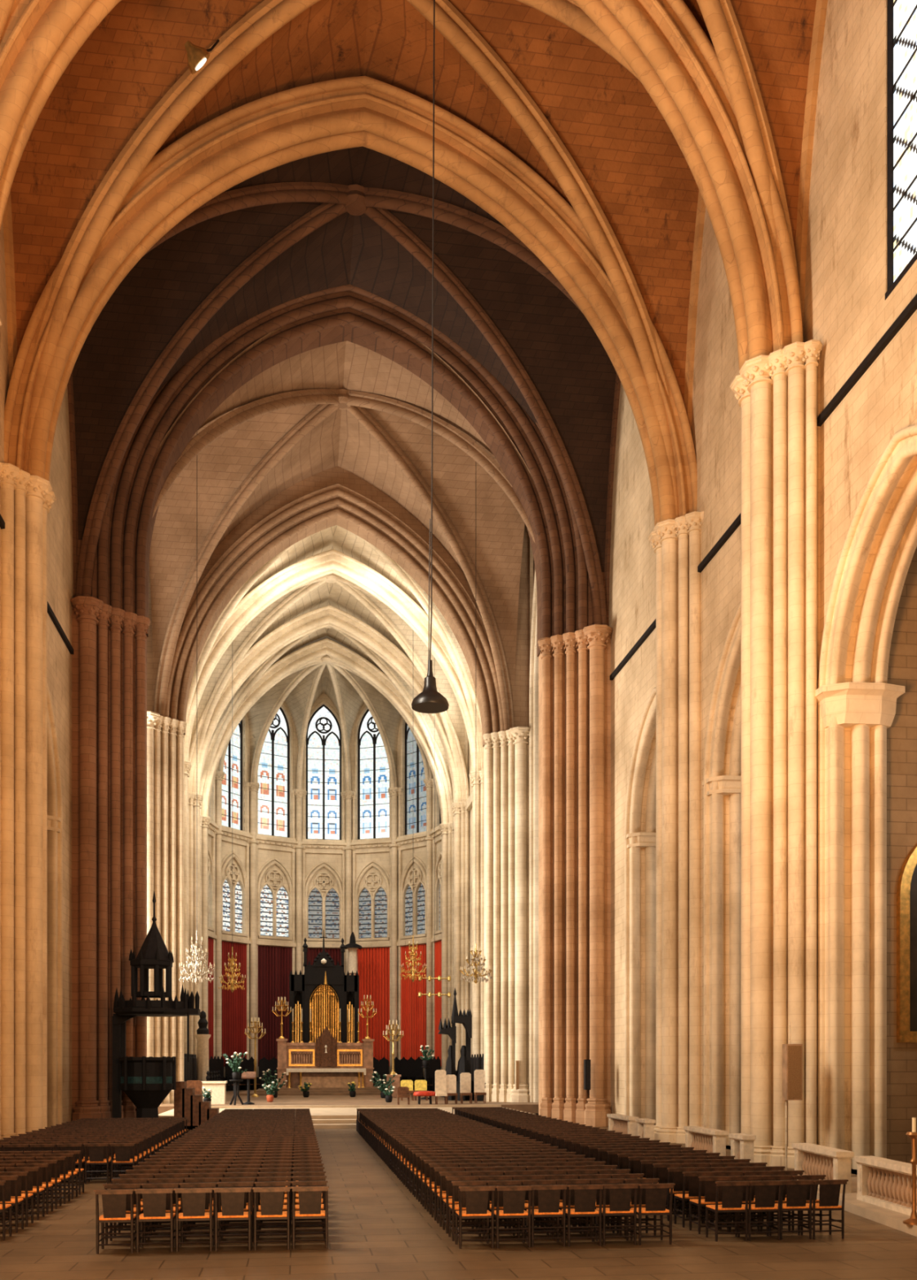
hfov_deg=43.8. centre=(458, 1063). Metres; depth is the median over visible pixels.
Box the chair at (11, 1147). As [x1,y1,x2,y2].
[3,1143,29,1153]
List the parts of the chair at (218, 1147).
rail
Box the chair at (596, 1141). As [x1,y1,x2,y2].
[594,1140,617,1142]
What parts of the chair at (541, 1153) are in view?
rail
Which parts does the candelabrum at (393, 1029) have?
stem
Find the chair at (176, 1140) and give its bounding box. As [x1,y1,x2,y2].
[174,1139,198,1146]
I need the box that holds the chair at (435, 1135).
[433,1133,454,1136]
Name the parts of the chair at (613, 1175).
panel, rail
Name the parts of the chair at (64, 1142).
rail, panel, leg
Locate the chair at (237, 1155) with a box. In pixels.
[235,1153,264,1164]
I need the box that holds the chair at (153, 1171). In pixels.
[125,1168,159,1188]
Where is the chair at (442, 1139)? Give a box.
[440,1137,463,1140]
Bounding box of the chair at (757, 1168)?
[753,1166,784,1217]
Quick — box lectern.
[241,1071,255,1104]
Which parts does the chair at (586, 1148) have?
panel, rail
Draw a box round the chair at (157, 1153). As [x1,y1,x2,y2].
[155,1151,182,1161]
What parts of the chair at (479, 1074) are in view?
backrest, seat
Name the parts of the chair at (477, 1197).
leg, leg, seat, seat frame, rail, panel, leg, leg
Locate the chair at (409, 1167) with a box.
[406,1147,434,1191]
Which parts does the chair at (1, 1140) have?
rail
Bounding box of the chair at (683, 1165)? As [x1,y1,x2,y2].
[673,1163,710,1213]
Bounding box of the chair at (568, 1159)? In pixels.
[567,1158,595,1161]
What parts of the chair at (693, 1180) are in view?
leg, leg, seat frame, seat, panel, rail, leg, leg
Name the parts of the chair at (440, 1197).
leg, leg, seat, panel, rail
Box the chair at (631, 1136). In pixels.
[618,1135,639,1137]
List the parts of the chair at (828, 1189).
leg, leg, seat, seat frame, panel, leg, rail, leg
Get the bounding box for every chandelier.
[178,431,215,985]
[218,641,245,992]
[399,934,426,982]
[459,440,492,983]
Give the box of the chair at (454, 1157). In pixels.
[448,1155,475,1159]
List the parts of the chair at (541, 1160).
rail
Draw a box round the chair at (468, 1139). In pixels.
[463,1137,484,1142]
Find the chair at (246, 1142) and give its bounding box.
[244,1141,269,1148]
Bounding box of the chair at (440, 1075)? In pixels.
[435,1070,447,1104]
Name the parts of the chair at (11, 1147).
rail, panel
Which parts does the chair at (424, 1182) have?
leg, leg, seat, panel, rail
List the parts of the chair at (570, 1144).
panel, rail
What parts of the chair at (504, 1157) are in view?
rail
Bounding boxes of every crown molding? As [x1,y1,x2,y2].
[208,820,219,938]
[222,825,253,944]
[256,833,297,947]
[301,839,346,947]
[349,837,391,947]
[394,831,426,946]
[428,826,441,942]
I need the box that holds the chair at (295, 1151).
[293,1150,319,1153]
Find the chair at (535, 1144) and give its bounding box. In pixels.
[525,1143,550,1149]
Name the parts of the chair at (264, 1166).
rail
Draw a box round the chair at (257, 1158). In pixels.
[234,1156,263,1168]
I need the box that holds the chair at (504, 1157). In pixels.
[502,1155,531,1162]
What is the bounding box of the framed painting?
[896,844,916,1042]
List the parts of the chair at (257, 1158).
rail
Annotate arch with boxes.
[0,0,802,374]
[0,734,1,1139]
[4,75,697,526]
[47,684,62,1127]
[92,284,592,657]
[158,484,509,746]
[184,549,484,771]
[188,604,469,802]
[200,638,453,823]
[528,569,538,1102]
[623,687,655,1125]
[702,602,740,1146]
[814,424,916,1169]
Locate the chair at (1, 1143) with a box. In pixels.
[0,1142,11,1151]
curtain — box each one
[208,937,213,1059]
[222,941,246,1066]
[257,945,292,1066]
[306,947,341,965]
[355,946,389,1062]
[400,944,426,1060]
[434,941,441,1066]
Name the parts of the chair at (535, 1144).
rail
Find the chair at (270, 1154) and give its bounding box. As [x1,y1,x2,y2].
[264,1153,293,1172]
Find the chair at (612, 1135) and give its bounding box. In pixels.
[610,1133,631,1136]
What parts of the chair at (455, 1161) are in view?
rail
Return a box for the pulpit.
[112,891,218,1129]
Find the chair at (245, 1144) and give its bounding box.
[243,1142,268,1151]
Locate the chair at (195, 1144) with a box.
[193,1143,217,1151]
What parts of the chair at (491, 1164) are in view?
rail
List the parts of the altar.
relief panel, gold frame, relief panel, gold frame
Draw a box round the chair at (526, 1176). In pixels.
[507,1174,546,1230]
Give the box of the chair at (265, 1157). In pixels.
[263,1156,293,1181]
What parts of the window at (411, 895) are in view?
pane, pane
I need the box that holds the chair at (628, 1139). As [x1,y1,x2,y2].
[627,1137,649,1140]
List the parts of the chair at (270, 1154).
rail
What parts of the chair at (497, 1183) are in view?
leg, panel, rail, leg, leg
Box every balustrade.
[606,1113,639,1135]
[635,1118,655,1140]
[683,1125,727,1155]
[728,1133,755,1162]
[791,1142,853,1193]
[853,1155,916,1215]
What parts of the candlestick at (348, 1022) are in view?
stem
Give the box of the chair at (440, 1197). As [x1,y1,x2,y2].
[436,1171,471,1226]
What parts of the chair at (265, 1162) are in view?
rail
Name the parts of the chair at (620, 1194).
leg, leg, seat, seat frame, rail, panel, leg, leg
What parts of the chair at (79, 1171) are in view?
rail, panel, seat, leg, leg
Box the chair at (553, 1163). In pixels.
[547,1161,577,1174]
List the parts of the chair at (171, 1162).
rail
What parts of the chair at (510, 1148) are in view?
rail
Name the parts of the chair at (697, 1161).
rail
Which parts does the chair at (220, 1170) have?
rail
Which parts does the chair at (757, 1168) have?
rail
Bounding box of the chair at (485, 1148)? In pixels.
[483,1146,509,1152]
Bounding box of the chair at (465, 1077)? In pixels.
[460,1072,472,1103]
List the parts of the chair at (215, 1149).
rail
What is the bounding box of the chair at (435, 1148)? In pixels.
[434,1147,459,1156]
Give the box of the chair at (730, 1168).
[724,1166,755,1217]
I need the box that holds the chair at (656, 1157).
[654,1156,683,1201]
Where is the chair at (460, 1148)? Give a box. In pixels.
[457,1146,483,1153]
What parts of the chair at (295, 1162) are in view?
rail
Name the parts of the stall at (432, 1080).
armrest, armrest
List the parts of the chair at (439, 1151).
rail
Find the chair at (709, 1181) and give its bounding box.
[688,1176,732,1234]
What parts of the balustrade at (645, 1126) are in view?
post, handrail, post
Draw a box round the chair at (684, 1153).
[669,1152,694,1156]
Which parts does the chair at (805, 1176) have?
leg, seat, rail, panel, leg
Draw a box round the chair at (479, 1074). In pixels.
[474,1069,486,1102]
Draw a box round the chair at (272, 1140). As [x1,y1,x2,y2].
[270,1138,293,1141]
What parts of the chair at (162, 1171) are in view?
rail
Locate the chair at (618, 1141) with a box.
[615,1140,637,1142]
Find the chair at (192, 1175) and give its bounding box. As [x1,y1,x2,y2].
[189,1173,223,1227]
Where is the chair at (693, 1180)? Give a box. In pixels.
[673,1171,715,1227]
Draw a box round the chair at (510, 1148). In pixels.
[508,1146,533,1152]
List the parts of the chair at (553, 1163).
rail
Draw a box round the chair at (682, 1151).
[680,1150,706,1153]
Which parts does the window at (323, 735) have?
pane, tracery pane, pane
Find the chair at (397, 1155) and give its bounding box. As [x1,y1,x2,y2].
[395,1138,418,1177]
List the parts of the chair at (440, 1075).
backrest, seat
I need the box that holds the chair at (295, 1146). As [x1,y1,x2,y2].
[293,1145,318,1147]
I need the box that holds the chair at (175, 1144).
[168,1143,193,1151]
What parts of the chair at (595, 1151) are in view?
panel, rail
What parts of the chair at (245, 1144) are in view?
rail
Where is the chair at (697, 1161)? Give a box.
[693,1159,721,1167]
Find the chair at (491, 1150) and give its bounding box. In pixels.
[488,1149,515,1155]
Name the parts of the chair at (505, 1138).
rail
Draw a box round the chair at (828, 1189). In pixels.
[800,1179,848,1239]
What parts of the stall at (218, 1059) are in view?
armrest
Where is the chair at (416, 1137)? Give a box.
[415,1136,437,1142]
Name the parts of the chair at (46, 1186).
rail, panel, seat, leg, leg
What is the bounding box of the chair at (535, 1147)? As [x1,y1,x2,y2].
[533,1146,558,1151]
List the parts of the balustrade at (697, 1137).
post, handrail, post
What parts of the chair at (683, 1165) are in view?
rail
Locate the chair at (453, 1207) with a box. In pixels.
[448,1180,487,1240]
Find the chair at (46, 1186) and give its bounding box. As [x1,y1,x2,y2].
[16,1163,53,1214]
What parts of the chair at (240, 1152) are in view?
rail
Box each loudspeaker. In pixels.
[515,1060,519,1089]
[583,1059,590,1089]
[782,1021,802,1170]
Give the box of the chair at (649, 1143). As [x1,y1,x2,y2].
[645,1142,670,1145]
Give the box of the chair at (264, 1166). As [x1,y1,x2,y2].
[261,1164,292,1186]
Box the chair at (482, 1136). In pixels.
[480,1135,501,1139]
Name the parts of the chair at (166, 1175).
rail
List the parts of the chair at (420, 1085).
backrest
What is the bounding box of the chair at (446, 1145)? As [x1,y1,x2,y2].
[429,1144,453,1153]
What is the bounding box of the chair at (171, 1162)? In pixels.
[169,1161,200,1177]
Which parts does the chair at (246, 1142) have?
rail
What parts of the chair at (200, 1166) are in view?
rail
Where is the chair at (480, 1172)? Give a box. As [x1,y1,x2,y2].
[471,1170,503,1224]
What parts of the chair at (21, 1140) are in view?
rail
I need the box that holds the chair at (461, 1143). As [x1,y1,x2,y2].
[449,1142,473,1144]
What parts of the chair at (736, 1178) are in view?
leg, rail, panel, seat, leg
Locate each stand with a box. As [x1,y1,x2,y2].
[229,1080,244,1105]
[420,1066,429,1099]
[902,1117,916,1225]
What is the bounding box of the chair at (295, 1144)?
[293,1142,318,1145]
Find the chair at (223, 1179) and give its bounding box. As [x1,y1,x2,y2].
[220,1177,256,1233]
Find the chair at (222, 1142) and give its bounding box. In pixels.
[220,1141,244,1146]
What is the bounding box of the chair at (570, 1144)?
[564,1138,586,1155]
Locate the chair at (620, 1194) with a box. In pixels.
[595,1183,638,1245]
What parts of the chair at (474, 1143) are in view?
rail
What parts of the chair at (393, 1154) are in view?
leg, leg, rail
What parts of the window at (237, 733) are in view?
pane, pane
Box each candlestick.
[290,1008,294,1042]
[299,1008,303,1042]
[308,1008,312,1042]
[337,1008,342,1042]
[346,1008,351,1042]
[356,1008,360,1042]
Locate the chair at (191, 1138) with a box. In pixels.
[177,1137,201,1143]
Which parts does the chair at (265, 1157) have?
rail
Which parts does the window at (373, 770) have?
pane, tracery pane, pane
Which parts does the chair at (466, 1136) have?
rail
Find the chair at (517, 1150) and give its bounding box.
[515,1149,540,1155]
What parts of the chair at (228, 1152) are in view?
rail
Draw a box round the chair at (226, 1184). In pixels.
[217,1181,253,1241]
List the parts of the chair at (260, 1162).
rail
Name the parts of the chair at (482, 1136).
rail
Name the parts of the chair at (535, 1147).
rail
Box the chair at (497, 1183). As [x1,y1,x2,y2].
[485,1180,522,1239]
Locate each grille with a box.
[586,1060,590,1088]
[787,1045,801,1098]
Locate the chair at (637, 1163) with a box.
[627,1156,655,1178]
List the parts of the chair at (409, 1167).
leg, leg, panel, rail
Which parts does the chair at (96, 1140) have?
rail, panel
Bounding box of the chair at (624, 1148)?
[622,1147,644,1151]
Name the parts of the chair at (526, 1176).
panel, rail, leg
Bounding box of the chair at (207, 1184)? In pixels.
[179,1182,217,1243]
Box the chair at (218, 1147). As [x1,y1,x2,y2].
[216,1146,241,1151]
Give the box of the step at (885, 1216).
[816,1176,916,1236]
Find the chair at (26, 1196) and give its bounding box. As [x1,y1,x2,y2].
[0,1171,33,1226]
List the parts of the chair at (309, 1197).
leg, rail, seat, seat frame, panel, leg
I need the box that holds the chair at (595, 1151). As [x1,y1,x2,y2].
[587,1145,613,1161]
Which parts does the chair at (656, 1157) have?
rail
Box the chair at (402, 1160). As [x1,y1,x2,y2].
[400,1142,425,1183]
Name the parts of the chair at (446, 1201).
leg, leg, seat, panel, rail, leg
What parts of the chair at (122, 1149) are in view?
leg, leg, rail, panel, seat, seat frame, leg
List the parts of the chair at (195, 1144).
rail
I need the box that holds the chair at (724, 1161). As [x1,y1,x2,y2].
[721,1159,750,1163]
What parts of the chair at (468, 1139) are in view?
rail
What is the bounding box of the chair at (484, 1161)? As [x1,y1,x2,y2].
[481,1159,510,1166]
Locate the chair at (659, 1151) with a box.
[657,1150,680,1153]
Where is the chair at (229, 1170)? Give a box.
[226,1168,259,1182]
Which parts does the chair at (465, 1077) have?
backrest, seat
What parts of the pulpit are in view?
hanging rod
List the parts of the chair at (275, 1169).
rail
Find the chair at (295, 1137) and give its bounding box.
[293,1136,316,1138]
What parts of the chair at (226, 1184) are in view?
leg, rail, panel, seat, leg, leg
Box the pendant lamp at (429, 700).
[411,0,448,713]
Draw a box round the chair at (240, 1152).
[238,1151,266,1159]
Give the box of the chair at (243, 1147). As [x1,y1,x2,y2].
[241,1146,267,1154]
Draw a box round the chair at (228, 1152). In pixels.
[210,1151,238,1157]
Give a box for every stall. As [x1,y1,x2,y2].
[184,1054,185,1081]
[185,1053,186,1081]
[186,1062,189,1079]
[189,1053,191,1079]
[190,1053,201,1080]
[191,1053,193,1079]
[193,1054,195,1079]
[195,1054,196,1079]
[208,1056,221,1079]
[213,1056,224,1080]
[216,1056,227,1091]
[220,1056,231,1090]
[225,1056,238,1090]
[233,1063,245,1090]
[240,1056,253,1090]
[248,1057,261,1089]
[258,1057,271,1088]
[269,1057,277,1086]
[373,1057,378,1085]
[378,1057,389,1085]
[394,1057,399,1074]
[399,1057,407,1086]
[401,1057,414,1079]
[409,1057,422,1089]
[417,1057,428,1079]
[426,1056,435,1090]
[428,1056,440,1091]
[428,1058,431,1077]
[471,1053,484,1100]
[471,1054,473,1080]
[472,1054,475,1081]
[475,1053,478,1069]
[475,1083,485,1101]
[478,1053,481,1069]
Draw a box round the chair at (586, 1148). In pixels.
[579,1142,603,1158]
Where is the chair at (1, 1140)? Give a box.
[0,1139,19,1151]
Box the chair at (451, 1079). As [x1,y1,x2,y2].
[445,1074,457,1103]
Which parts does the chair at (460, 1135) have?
rail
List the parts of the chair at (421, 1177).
leg, leg, panel, rail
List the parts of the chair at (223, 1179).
rail, panel, leg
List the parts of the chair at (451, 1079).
backrest, seat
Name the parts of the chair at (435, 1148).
rail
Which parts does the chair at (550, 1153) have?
rail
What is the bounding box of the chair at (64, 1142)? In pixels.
[63,1141,90,1181]
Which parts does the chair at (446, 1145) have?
rail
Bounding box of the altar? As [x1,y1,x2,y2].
[275,1026,374,1088]
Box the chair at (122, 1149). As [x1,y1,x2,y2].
[109,1142,137,1183]
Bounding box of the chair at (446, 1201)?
[442,1175,479,1233]
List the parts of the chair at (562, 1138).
panel, rail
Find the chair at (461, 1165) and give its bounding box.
[458,1163,488,1171]
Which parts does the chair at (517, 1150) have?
rail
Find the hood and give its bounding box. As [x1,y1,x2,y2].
[344,932,362,949]
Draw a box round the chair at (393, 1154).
[391,1136,415,1173]
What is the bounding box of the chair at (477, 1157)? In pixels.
[475,1155,502,1163]
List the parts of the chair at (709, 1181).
leg, leg, seat, seat frame, panel, rail, leg, leg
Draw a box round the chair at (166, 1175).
[154,1173,189,1227]
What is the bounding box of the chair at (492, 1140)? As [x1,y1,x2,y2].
[490,1139,514,1144]
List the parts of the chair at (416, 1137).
rail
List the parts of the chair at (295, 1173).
rail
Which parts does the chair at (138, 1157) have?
leg, rail, panel, leg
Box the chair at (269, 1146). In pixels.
[267,1145,293,1181]
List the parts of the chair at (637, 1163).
panel, rail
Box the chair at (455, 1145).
[453,1144,478,1147]
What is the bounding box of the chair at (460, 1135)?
[454,1133,475,1137]
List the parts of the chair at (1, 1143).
rail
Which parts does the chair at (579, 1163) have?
rail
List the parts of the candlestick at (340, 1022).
stem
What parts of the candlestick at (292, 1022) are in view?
stem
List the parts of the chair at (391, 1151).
leg, leg, rail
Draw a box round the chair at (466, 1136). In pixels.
[458,1135,480,1140]
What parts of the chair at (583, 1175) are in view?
rail, leg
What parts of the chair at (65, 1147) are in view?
rail, panel, leg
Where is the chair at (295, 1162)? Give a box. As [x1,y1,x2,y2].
[292,1160,322,1181]
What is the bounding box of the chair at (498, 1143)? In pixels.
[496,1142,519,1146]
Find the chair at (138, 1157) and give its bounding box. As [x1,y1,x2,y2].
[115,1140,141,1177]
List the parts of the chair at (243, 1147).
rail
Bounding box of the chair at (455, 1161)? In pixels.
[452,1159,481,1167]
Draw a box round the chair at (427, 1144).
[425,1142,449,1150]
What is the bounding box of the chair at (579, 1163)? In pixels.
[576,1161,605,1169]
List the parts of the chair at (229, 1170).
rail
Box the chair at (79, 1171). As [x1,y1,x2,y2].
[53,1150,84,1195]
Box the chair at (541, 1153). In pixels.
[522,1151,549,1159]
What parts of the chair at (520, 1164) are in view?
rail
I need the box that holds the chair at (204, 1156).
[178,1154,207,1164]
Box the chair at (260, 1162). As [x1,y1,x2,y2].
[231,1160,262,1177]
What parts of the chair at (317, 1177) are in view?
rail, seat, leg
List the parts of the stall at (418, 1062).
armrest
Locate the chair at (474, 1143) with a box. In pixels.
[472,1142,496,1146]
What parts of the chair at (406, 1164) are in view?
leg, leg, panel, rail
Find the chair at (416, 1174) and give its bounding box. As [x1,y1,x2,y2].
[413,1153,442,1199]
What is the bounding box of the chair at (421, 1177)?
[417,1156,448,1204]
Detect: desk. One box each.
[205,1070,222,1080]
[440,1070,465,1101]
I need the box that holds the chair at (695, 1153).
[693,1152,719,1155]
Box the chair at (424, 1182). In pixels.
[422,1160,453,1208]
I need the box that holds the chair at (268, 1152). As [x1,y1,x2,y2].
[266,1151,293,1172]
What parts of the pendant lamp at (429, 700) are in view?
lamp shade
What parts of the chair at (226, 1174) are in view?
rail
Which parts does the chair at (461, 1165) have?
rail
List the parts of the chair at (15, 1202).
panel, rail, seat, seat frame, leg, leg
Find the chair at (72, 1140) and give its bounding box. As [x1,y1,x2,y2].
[70,1138,94,1177]
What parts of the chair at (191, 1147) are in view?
rail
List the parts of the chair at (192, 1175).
rail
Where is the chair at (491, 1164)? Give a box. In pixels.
[488,1162,518,1175]
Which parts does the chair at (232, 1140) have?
rail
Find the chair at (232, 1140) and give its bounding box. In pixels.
[222,1138,246,1143]
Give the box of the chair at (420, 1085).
[414,1080,427,1100]
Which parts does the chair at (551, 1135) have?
panel, rail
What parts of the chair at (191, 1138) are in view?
rail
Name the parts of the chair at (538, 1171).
rail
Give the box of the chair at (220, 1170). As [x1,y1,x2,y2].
[192,1168,226,1187]
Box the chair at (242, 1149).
[240,1148,266,1151]
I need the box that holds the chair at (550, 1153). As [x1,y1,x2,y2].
[548,1151,575,1158]
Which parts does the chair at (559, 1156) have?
rail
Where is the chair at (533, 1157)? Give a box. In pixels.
[530,1155,557,1162]
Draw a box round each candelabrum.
[244,1017,266,1097]
[271,996,291,1038]
[357,995,377,1039]
[382,1020,404,1074]
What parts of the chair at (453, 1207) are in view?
leg, leg, seat, panel, rail, leg, leg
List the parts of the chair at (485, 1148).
rail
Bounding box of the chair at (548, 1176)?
[539,1173,578,1230]
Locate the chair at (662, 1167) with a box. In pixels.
[652,1163,681,1213]
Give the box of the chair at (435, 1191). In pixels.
[431,1167,465,1220]
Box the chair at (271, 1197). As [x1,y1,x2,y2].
[252,1186,290,1250]
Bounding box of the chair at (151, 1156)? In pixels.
[149,1155,178,1164]
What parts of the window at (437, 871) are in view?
pane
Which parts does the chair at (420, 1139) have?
rail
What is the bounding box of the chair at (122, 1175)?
[119,1173,154,1228]
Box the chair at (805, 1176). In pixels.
[782,1174,825,1232]
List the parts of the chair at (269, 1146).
rail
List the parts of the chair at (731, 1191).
leg, leg, seat, seat frame, rail, panel, leg, leg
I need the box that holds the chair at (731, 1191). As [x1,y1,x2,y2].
[705,1181,749,1241]
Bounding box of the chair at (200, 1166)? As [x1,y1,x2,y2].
[196,1164,229,1182]
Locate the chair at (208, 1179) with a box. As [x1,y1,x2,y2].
[184,1177,220,1234]
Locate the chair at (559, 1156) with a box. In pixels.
[557,1155,585,1161]
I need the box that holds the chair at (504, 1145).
[502,1144,525,1146]
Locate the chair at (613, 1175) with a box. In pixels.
[604,1173,644,1228]
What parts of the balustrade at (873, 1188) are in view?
handrail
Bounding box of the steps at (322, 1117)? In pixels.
[158,1106,534,1129]
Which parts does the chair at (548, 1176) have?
panel, rail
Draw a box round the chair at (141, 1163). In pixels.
[138,1161,169,1173]
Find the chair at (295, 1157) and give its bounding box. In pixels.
[293,1156,321,1159]
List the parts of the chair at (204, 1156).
rail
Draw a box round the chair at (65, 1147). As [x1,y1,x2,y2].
[56,1143,84,1184]
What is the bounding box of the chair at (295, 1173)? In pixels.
[292,1171,325,1221]
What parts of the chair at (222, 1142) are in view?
rail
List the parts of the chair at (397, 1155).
leg, leg, rail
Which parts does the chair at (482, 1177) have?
panel, rail, leg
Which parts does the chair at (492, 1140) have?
rail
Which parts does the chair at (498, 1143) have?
rail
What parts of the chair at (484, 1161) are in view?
rail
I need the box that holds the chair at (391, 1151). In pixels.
[389,1134,412,1170]
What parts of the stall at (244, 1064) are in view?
armrest, armrest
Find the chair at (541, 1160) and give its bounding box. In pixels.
[537,1158,567,1165]
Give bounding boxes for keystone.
[320,654,331,664]
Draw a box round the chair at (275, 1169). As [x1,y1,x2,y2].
[259,1167,292,1196]
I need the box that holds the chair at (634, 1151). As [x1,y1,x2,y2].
[631,1150,657,1153]
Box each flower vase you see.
[202,1087,212,1101]
[221,1052,248,1079]
[258,1068,287,1097]
[262,1081,278,1102]
[297,1081,311,1097]
[346,1081,355,1097]
[368,1071,397,1097]
[382,1084,395,1102]
[419,1044,434,1066]
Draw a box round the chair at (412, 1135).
[412,1134,433,1140]
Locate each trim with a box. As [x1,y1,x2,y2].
[0,0,827,342]
[0,514,73,654]
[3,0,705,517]
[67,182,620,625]
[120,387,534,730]
[186,537,480,770]
[192,573,468,801]
[201,626,452,817]
[216,662,321,771]
[250,662,323,782]
[296,663,325,789]
[312,658,321,662]
[326,663,351,791]
[328,663,396,786]
[330,659,340,664]
[330,662,431,782]
[452,792,471,831]
[609,293,916,679]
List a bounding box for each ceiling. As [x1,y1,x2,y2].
[10,0,698,401]
[72,75,616,572]
[149,324,536,686]
[189,542,465,758]
[213,598,451,782]
[243,524,477,697]
[246,653,400,782]
[683,0,816,252]
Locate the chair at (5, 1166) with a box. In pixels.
[0,1164,18,1212]
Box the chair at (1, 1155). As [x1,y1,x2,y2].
[0,1153,14,1160]
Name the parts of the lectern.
post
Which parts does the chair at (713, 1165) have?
rail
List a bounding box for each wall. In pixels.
[0,219,73,1133]
[73,525,608,1097]
[146,466,528,727]
[208,792,211,927]
[222,716,249,1077]
[250,705,297,1077]
[305,693,342,948]
[349,702,390,948]
[396,719,433,1077]
[435,791,441,1070]
[467,744,471,1055]
[528,537,534,674]
[608,0,916,1176]
[886,546,916,1164]
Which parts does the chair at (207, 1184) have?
leg, leg, rail, panel, leg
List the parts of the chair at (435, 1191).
leg, leg, seat, panel, rail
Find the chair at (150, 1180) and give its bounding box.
[147,1177,184,1235]
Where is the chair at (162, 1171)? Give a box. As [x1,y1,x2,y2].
[160,1168,192,1182]
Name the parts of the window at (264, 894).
pane, pane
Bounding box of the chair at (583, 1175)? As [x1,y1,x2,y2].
[572,1173,611,1229]
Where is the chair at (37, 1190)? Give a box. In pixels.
[5,1167,44,1220]
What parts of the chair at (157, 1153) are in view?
rail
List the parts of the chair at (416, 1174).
leg, leg, panel, rail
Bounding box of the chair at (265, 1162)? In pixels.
[262,1160,292,1204]
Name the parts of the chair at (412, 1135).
rail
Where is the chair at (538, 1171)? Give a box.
[534,1169,567,1223]
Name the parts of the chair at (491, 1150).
rail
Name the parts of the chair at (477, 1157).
rail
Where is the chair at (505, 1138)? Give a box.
[484,1137,507,1142]
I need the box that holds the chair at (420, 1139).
[417,1137,440,1145]
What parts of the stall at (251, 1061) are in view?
armrest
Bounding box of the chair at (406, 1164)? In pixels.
[403,1145,429,1186]
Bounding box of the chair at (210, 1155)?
[208,1154,235,1160]
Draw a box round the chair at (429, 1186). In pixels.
[426,1163,458,1214]
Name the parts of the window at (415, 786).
pane, pane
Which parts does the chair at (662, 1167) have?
leg, panel, rail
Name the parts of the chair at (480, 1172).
rail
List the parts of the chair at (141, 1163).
rail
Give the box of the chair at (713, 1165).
[709,1163,739,1171]
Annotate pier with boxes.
[0,462,56,1139]
[71,595,150,1120]
[146,711,186,1103]
[184,760,191,1054]
[188,791,203,1056]
[200,815,211,1028]
[438,822,453,1070]
[450,800,469,1071]
[468,768,484,1057]
[482,726,529,1102]
[537,624,612,1126]
[647,511,703,1143]
[729,339,822,1168]
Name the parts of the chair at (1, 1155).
rail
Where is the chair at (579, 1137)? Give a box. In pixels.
[577,1136,599,1138]
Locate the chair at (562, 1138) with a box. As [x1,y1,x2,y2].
[555,1136,577,1151]
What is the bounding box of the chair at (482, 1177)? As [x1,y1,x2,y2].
[479,1175,513,1231]
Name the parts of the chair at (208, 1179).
panel, rail, leg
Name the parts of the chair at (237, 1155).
rail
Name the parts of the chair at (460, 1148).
rail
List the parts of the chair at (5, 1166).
rail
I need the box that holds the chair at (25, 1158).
[4,1156,36,1195]
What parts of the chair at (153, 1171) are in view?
rail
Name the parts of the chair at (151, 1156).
rail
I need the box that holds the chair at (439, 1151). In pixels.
[437,1150,463,1155]
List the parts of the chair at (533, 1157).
rail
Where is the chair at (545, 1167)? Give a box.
[526,1165,557,1218]
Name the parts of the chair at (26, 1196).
rail, panel, seat, leg, leg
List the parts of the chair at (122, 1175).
rail, panel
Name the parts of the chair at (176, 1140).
rail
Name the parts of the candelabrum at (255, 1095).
stem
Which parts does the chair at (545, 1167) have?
rail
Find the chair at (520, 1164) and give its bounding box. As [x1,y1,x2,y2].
[518,1162,547,1170]
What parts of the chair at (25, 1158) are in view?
rail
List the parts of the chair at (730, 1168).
rail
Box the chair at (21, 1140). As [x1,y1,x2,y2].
[19,1139,44,1151]
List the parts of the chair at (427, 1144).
rail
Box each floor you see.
[0,1126,916,1279]
[157,1089,538,1115]
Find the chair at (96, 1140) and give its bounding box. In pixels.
[94,1138,121,1177]
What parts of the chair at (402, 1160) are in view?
leg, leg, rail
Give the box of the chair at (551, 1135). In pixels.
[549,1134,571,1149]
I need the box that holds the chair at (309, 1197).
[291,1186,328,1248]
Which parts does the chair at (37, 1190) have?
rail, panel, seat, seat frame, leg, leg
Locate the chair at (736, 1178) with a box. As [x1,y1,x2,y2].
[719,1175,761,1231]
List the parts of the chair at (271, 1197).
leg, rail, seat, panel, seat frame, leg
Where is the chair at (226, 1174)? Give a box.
[223,1172,257,1226]
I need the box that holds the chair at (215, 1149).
[213,1148,239,1154]
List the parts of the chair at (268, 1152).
rail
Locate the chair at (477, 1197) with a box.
[454,1185,495,1248]
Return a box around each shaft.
[211,770,224,1059]
[244,782,259,1077]
[290,788,306,974]
[340,790,357,975]
[387,786,403,1073]
[422,777,435,1059]
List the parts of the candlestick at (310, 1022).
stem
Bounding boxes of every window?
[208,844,214,931]
[211,787,212,820]
[222,719,242,830]
[222,851,247,937]
[244,713,248,831]
[257,706,289,837]
[257,857,292,940]
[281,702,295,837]
[302,697,346,791]
[305,861,342,941]
[306,704,341,839]
[351,703,391,839]
[355,860,389,941]
[357,709,389,839]
[399,715,431,835]
[400,855,426,938]
[404,722,426,835]
[433,848,441,934]
[435,786,436,826]
[439,806,440,824]
[884,0,916,299]
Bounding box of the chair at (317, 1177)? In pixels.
[291,1175,326,1228]
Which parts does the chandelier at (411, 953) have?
stem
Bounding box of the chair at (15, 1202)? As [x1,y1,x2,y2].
[0,1175,23,1232]
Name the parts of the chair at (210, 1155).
rail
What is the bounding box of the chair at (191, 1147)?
[189,1146,215,1154]
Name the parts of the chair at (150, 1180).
rail, panel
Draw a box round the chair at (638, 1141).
[636,1140,659,1142]
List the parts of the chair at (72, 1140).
rail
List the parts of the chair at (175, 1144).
rail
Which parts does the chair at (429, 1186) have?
leg, leg, seat, panel, rail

